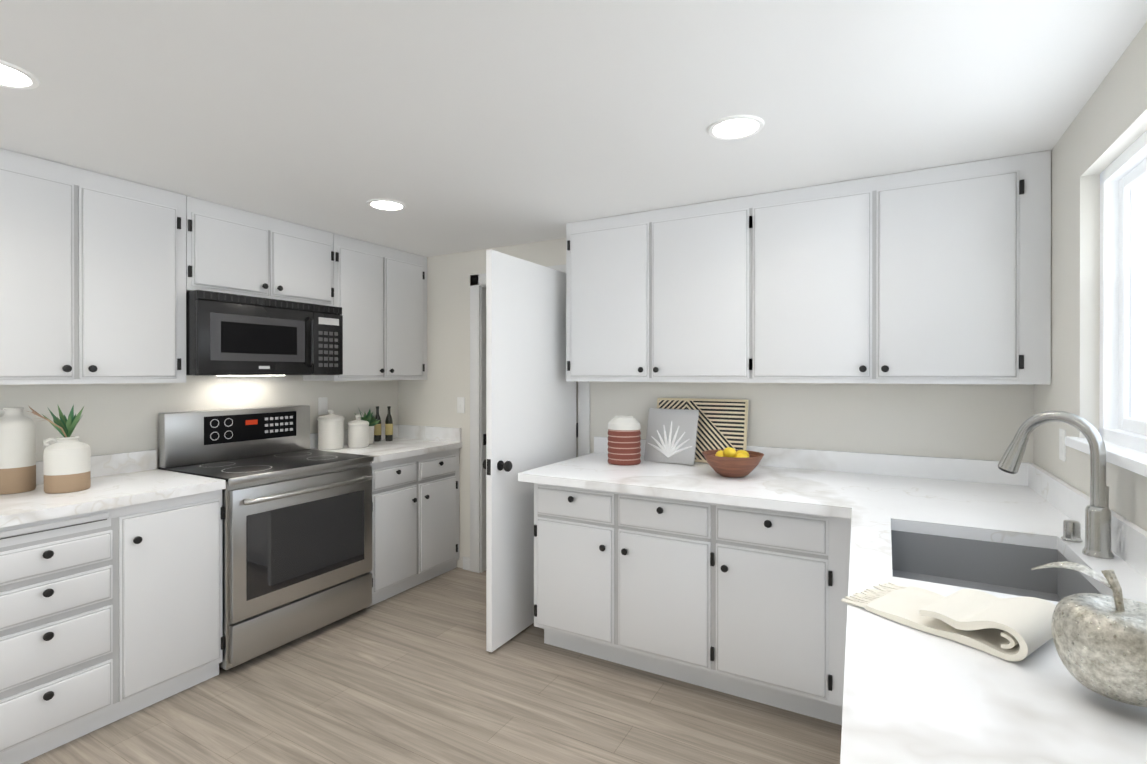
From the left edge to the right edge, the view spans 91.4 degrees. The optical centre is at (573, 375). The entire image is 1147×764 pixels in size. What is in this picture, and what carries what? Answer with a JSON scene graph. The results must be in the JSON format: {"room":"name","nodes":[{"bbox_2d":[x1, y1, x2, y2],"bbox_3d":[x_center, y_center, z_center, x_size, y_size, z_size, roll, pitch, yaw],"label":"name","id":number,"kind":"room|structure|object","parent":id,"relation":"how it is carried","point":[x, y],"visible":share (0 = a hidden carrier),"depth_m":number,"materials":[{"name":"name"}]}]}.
{"room":"kitchen","nodes":[
{"label":"kitchen","id":0,"kind":"room"},
{"bbox_2d":[0,375,397,468],"bbox_3d":[-2.664,0.256,2.193,0.150,2.290,5.350,0,0,29],"label":"wall","id":1,"kind":"structure","parent":0,"point":[119,418],"depth_m":2.91,"materials":[{"name":"paint"}]},
{"bbox_2d":[0,148,187,384],"bbox_3d":[-2.238,-0.426,2.463,0.323,0.922,0.835,0,0,29],"label":"upper cabinet","id":2,"kind":"object","parent":1,"relation":"attached to","point":[101,275],"depth_m":2.41,"materials":[{"name":"paint"}]},
{"bbox_2d":[36,424,399,483],"bbox_3d":[-2.430,0.435,2.433,0.019,0.099,4.396,0,0,29],"label":"backsplash","id":3,"kind":"structure","parent":1,"relation":"attached to","point":[104,465],"depth_m":2.78,"materials":[{"name":"white stone"}]},
{"bbox_2d":[188,196,335,306],"bbox_3d":[-1.829,-0.657,3.197,0.323,0.463,0.840,0,0,29],"label":"upper cabinet","id":4,"kind":"object","parent":1,"relation":"attached to","point":[231,250],"depth_m":3.06,"materials":[{"name":"paint"}]},
{"bbox_2d":[186,290,342,375],"bbox_3d":[-1.782,-0.209,3.171,0.428,0.421,0.832,0,0,29],"label":"over-the-range microwave","id":5,"kind":"object","parent":4,"relation":"attached to","point":[227,334],"visible":0.98,"depth_m":2.99,"materials":[{"name":"black plastic"}]},
{"bbox_2d":[318,397,327,414],"bbox_3d":[-1.691,0.205,3.774,0.008,0.115,0.070,0,0,29],"label":"electrical outlet","id":6,"kind":"object","parent":1,"relation":"attached to","point":[322,405],"visible":1,"depth_m":3.77,"materials":[{"name":"white plastic"}]},
{"bbox_2d":[303,234,426,380],"bbox_3d":[-1.425,-0.429,3.922,0.323,0.922,0.813,0,0,29],"label":"upper cabinet","id":7,"kind":"object","parent":1,"relation":"attached to","point":[381,291],"depth_m":3.80,"materials":[{"name":"paint"}]},
{"bbox_2d":[21,567,841,763],"bbox_3d":[-0.546,1.432,1.845,4.290,0.060,6.800,0,0,29],"label":"floor","id":8,"kind":"structure","parent":0,"point":[419,674],"depth_m":2.33,"materials":[{"name":"brown wood"}]},
{"bbox_2d":[0,504,127,763],"bbox_3d":[-2.213,0.963,2.191,0.635,0.875,0.486,0,0,29],"label":"base cabinet","id":9,"kind":"object","parent":8,"relation":"on","point":[111,594],"depth_m":2.09,"materials":[{"name":"paint"}]},
{"bbox_2d":[0,468,225,523],"bbox_3d":[-2.561,0.507,1.556,0.645,0.040,2.736,0,0,29],"label":"countertop","id":10,"kind":"structure","parent":9,"relation":"on","point":[121,487],"depth_m":2.32,"materials":[{"name":"white stone"}]},
{"bbox_2d":[0,407,35,494],"bbox_3d":[-2.341,0.309,2.339,0.135,0.350,0.135,0,0,29],"label":"jug","id":11,"kind":"object","parent":10,"relation":"on","point":[17,451],"visible":1,"depth_m":2.31,"materials":[{"name":"beige ceramic"}]},
{"bbox_2d":[24,404,90,493],"bbox_3d":[-2.159,0.299,2.328,0.149,0.370,0.231,0,0,29],"label":"vase","id":12,"kind":"object","parent":10,"relation":"on","point":[67,462],"visible":1,"depth_m":2.32,"materials":[{"name":"beige ceramic"}]},
{"bbox_2d":[128,484,225,714],"bbox_3d":[-2.003,0.962,2.567,0.635,0.875,0.428,0,0,29],"label":"base cabinet","id":13,"kind":"object","parent":8,"relation":"on","point":[176,642],"depth_m":2.42,"materials":[{"name":"paint"}]},
{"bbox_2d":[158,405,373,669],"bbox_3d":[-1.646,0.796,3.098,0.708,1.204,0.836,0,0,29],"label":"range","id":14,"kind":"object","parent":8,"relation":"on","point":[296,542],"visible":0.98,"depth_m":2.94,"materials":[{"name":"silver metal"}]},
{"bbox_2d":[366,444,461,607],"bbox_3d":[-1.288,0.959,3.849,0.635,0.875,0.812,0,0,29],"label":"base cabinet","id":15,"kind":"object","parent":8,"relation":"on","point":[415,498],"depth_m":3.65,"materials":[{"name":"paint"}]},
{"bbox_2d":[310,436,461,459],"bbox_3d":[-1.283,0.502,3.846,0.645,0.040,0.812,0,0,29],"label":"countertop","id":16,"kind":"structure","parent":15,"relation":"on","point":[400,445],"depth_m":3.75,"materials":[{"name":"white stone"}]},
{"bbox_2d":[317,410,343,449],"bbox_3d":[-1.600,0.352,3.689,0.165,0.258,0.165,0,0,29],"label":"canister","id":17,"kind":"object","parent":16,"relation":"on","point":[330,430],"visible":1,"depth_m":3.62,"materials":[{"name":"white ceramic"}]},
{"bbox_2d":[348,415,368,447],"bbox_3d":[-1.451,0.372,3.772,0.136,0.218,0.136,0,0,29],"label":"canister","id":18,"kind":"object","parent":16,"relation":"on","point":[358,432],"visible":1,"depth_m":3.72,"materials":[{"name":"white ceramic"}]},
{"bbox_2d":[355,409,379,443],"bbox_3d":[-1.455,0.348,3.950,0.182,0.265,0.180,0,0,29],"label":"herb plant","id":19,"kind":"object","parent":16,"relation":"on","point":[369,417],"visible":0.54,"depth_m":3.94,"materials":[{"name":"green plant"}]},
{"bbox_2d":[374,406,380,441],"bbox_3d":[-1.436,0.353,4.096,0.055,0.255,0.055,0,0,29],"label":"oil bottle","id":20,"kind":"object","parent":16,"relation":"on","point":[377,432],"visible":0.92,"depth_m":4.07,"materials":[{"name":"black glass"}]},
{"bbox_2d":[385,406,392,440],"bbox_3d":[-1.355,0.353,4.108,0.055,0.255,0.055,0,0,29],"label":"oil bottle","id":21,"kind":"object","parent":16,"relation":"on","point":[388,428],"visible":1,"depth_m":4.09,"materials":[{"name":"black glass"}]},
{"bbox_2d":[534,484,717,690],"bbox_3d":[0.385,0.961,2.938,0.930,0.875,0.774,0,0,29],"label":"base cabinet","id":22,"kind":"object","parent":8,"relation":"on","point":[705,575],"depth_m":2.58,"materials":[{"name":"paint"}]},
{"bbox_2d":[518,452,1084,531],"bbox_3d":[0.875,0.504,2.623,2.162,0.040,0.846,0,0,29],"label":"countertop","id":23,"kind":"structure","parent":22,"relation":"on","point":[808,491],"depth_m":2.40,"materials":[{"name":"white stone"}]},
{"bbox_2d":[608,415,640,464],"bbox_3d":[0.280,0.353,3.087,0.184,0.259,0.184,0,0,29],"label":"jar","id":24,"kind":"object","parent":23,"relation":"on","point":[624,439],"visible":1,"depth_m":3.01,"materials":[{"name":"ceramic"}]},
{"bbox_2d":[644,408,698,464],"bbox_3d":[0.542,0.334,3.107,0.300,0.294,0.078,0,0,35],"label":"tile","id":25,"kind":"structure","parent":23,"relation":"on","point":[671,436],"depth_m":3.09,"materials":[{"name":"ceramic"}]},
{"bbox_2d":[657,398,747,462],"bbox_3d":[0.705,0.305,3.131,0.520,0.350,0.080,0,0,29],"label":"board","id":26,"kind":"object","parent":23,"relation":"on","point":[722,423],"visible":0.5,"depth_m":3.08,"materials":[{"name":"brown wood"}]},
{"bbox_2d":[702,447,763,477],"bbox_3d":[0.768,0.413,2.701,0.290,0.141,0.290,0,0,29],"label":"bowl","id":27,"kind":"object","parent":23,"relation":"on","point":[730,462],"visible":1,"depth_m":2.63,"materials":[{"name":"brown wood"}]},
{"bbox_2d":[818,508,1146,763],"bbox_3d":[0.453,0.509,0.341,0.675,0.040,3.550,0,0,29],"label":"countertop","id":28,"kind":"structure","parent":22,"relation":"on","point":[898,693],"depth_m":0.87,"materials":[{"name":"white stone"}]},
{"bbox_2d":[841,582,1055,660],"bbox_3d":[0.743,0.456,1.121,0.198,0.060,0.332,0,0,-34],"label":"towel","id":29,"kind":"object","parent":28,"relation":"on","point":[1015,629],"visible":0.96,"depth_m":1.05,"materials":[{"name":"fabric"}]},
{"bbox_2d":[890,524,1112,599],"bbox_3d":[1.121,0.590,1.526,0.464,0.151,0.654,0,0,29],"label":"sink","id":30,"kind":"object","parent":28,"relation":"in","point":[1000,563],"depth_m":1.77,"materials":[{"name":"grey metal"}]},
{"bbox_2d":[998,411,1113,558],"bbox_3d":[1.378,0.293,1.607,0.237,0.385,0.189,0,0,29],"label":"faucet","id":31,"kind":"object","parent":28,"relation":"on","point":[1097,527],"visible":1,"depth_m":1.51,"materials":[{"name":"silver metal"}]},
{"bbox_2d":[1061,520,1082,542],"bbox_3d":[1.471,0.457,1.651,0.048,0.057,0.047,0,0,29],"label":"air gap","id":32,"kind":"object","parent":28,"relation":"on","point":[1071,530],"visible":1,"depth_m":1.64,"materials":[{"name":"silver metal"}]},
{"bbox_2d":[1031,561,1146,706],"bbox_3d":[0.806,0.380,0.836,0.173,0.178,0.157,0,0,29],"label":"apple","id":33,"kind":"object","parent":28,"relation":"on","point":[1100,641],"visible":1,"depth_m":0.81,"materials":[{"name":"stone"}]},
{"bbox_2d":[718,504,849,718],"bbox_3d":[1.046,0.962,2.569,0.636,0.875,0.774,0,0,29],"label":"base cabinet","id":34,"kind":"object","parent":8,"relation":"on","point":[780,593],"depth_m":2.26,"materials":[{"name":"paint"}]},
{"bbox_2d":[0,0,1146,256],"bbox_3d":[-0.887,-0.917,1.228,4.290,0.060,5.400,0,0,29],"label":"ceiling","id":35,"kind":"structure","parent":0,"point":[456,126],"depth_m":1.79,"materials":[{"name":"paint"}]},
{"bbox_2d":[0,60,39,89],"bbox_3d":[-1.688,-0.884,1.629,0.196,0.006,0.196,0,0,29],"label":"recessed light","id":36,"kind":"object","parent":35,"relation":"in","point":[12,76],"visible":0.92,"depth_m":1.66,"materials":[{"name":"white plastic"}]},
{"bbox_2d":[367,199,405,210],"bbox_3d":[-0.972,-0.887,2.913,0.196,0.006,0.196,0,0,29],"label":"recessed light","id":37,"kind":"object","parent":35,"relation":"in","point":[386,205],"visible":0.94,"depth_m":2.90,"materials":[{"name":"white plastic"}]},
{"bbox_2d":[708,115,763,139],"bbox_3d":[0.580,-0.885,2.001,0.196,0.006,0.196,0,0,29],"label":"recessed light","id":38,"kind":"object","parent":35,"relation":"in","point":[735,127],"visible":1,"depth_m":1.99,"materials":[{"name":"white plastic"}]},
{"bbox_2d":[576,381,577,456],"bbox_3d":[0.098,0.221,4.505,1.940,2.350,1.440,0,0,29],"label":"wall","id":39,"kind":"structure","parent":0,"point":[576,416],"depth_m":5.30,"materials":[{"name":"paint"}]},
{"bbox_2d":[398,238,1033,567],"bbox_3d":[0.360,0.253,3.466,3.890,2.290,0.120,0,0,29],"label":"wall","id":40,"kind":"structure","parent":0,"point":[975,421],"depth_m":3.00,"materials":[{"name":"paint"}]},
{"bbox_2d":[400,425,460,439],"bbox_3d":[-1.085,0.431,4.190,0.618,0.099,0.018,0,0,29],"label":"backsplash","id":41,"kind":"structure","parent":40,"relation":"attached to","point":[413,432],"depth_m":4.18,"materials":[{"name":"white stone"}]},
{"bbox_2d":[457,397,464,412],"bbox_3d":[-0.817,0.214,4.046,0.070,0.115,0.012,0,0,29],"label":"switch plate","id":42,"kind":"object","parent":40,"relation":"attached to","point":[460,404],"visible":1,"depth_m":4.04,"materials":[{"name":"white plastic"}]},
{"bbox_2d":[463,557,469,570],"bbox_3d":[-0.765,1.352,4.019,0.069,0.090,0.014,0,0,29],"label":"baseboard","id":43,"kind":"structure","parent":40,"relation":"attached to","point":[466,563],"depth_m":4.01,"materials":[{"name":"paint"}]},
{"bbox_2d":[470,264,589,572],"bbox_3d":[-0.287,0.340,3.817,0.960,2.115,0.138,0,0,29],"label":"door frame","id":44,"kind":"structure","parent":40,"relation":"attached to","point":[477,422],"depth_m":3.97,"materials":[{"name":"paint"}]},
{"bbox_2d":[482,249,577,651],"bbox_3d":[-0.208,0.378,3.193,0.167,2.018,0.894,0,0,29],"label":"door","id":45,"kind":"structure","parent":40,"relation":"in","point":[531,423],"depth_m":3.00,"materials":[{"name":"paint"}]},
{"bbox_2d":[566,195,753,382],"bbox_3d":[0.491,-0.427,3.135,1.060,0.922,0.323,0,0,29],"label":"upper cabinet","id":46,"kind":"object","parent":40,"relation":"attached to","point":[667,294],"depth_m":2.96,"materials":[{"name":"paint"}]},
{"bbox_2d":[594,436,1029,483],"bbox_3d":[1.076,0.434,2.984,2.162,0.099,0.018,0,0,29],"label":"backsplash","id":47,"kind":"structure","parent":40,"relation":"attached to","point":[941,468],"depth_m":2.72,"materials":[{"name":"white stone"}]},
{"bbox_2d":[754,150,1050,384],"bbox_3d":[1.441,-0.426,2.605,1.156,0.922,0.323,0,0,29],"label":"upper cabinet","id":48,"kind":"object","parent":40,"relation":"attached to","point":[939,275],"depth_m":2.41,"materials":[{"name":"paint"}]},
{"bbox_2d":[1074,552,1093,567],"bbox_3d":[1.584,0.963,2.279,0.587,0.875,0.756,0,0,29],"label":"countertop","id":49,"kind":"structure","parent":0,"point":[1085,559],"depth_m":1.49,"materials":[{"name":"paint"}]},
{"bbox_2d":[1033,22,1146,530],"bbox_3d":[0.910,0.260,0.296,0.160,2.290,5.120,0,0,29],"label":"wall","id":50,"kind":"structure","parent":0,"point":[1107,127],"depth_m":1.87,"materials":[{"name":"paint"}]},
{"bbox_2d":[1059,428,1065,461],"bbox_3d":[1.792,0.254,2.049,0.008,0.115,0.070,0,0,29],"label":"electrical outlet","id":51,"kind":"object","parent":50,"relation":"attached to","point":[1062,446],"visible":1,"depth_m":2.04,"materials":[{"name":"white plastic"}]},
{"bbox_2d":[1026,464,1146,579],"bbox_3d":[0.941,0.440,0.542,0.019,0.099,4.378,0,0,29],"label":"backsplash","id":52,"kind":"structure","parent":50,"relation":"attached to","point":[1128,540],"depth_m":1.77,"materials":[{"name":"white stone"}]},
{"bbox_2d":[1065,131,1146,476],"bbox_3d":[1.374,-0.212,1.159,0.188,0.910,1.660,0,0,29],"label":"window","id":53,"kind":"structure","parent":50,"relation":"in","point":[1123,319],"depth_m":1.78,"materials":[{"name":"white plastic"}]}
]}

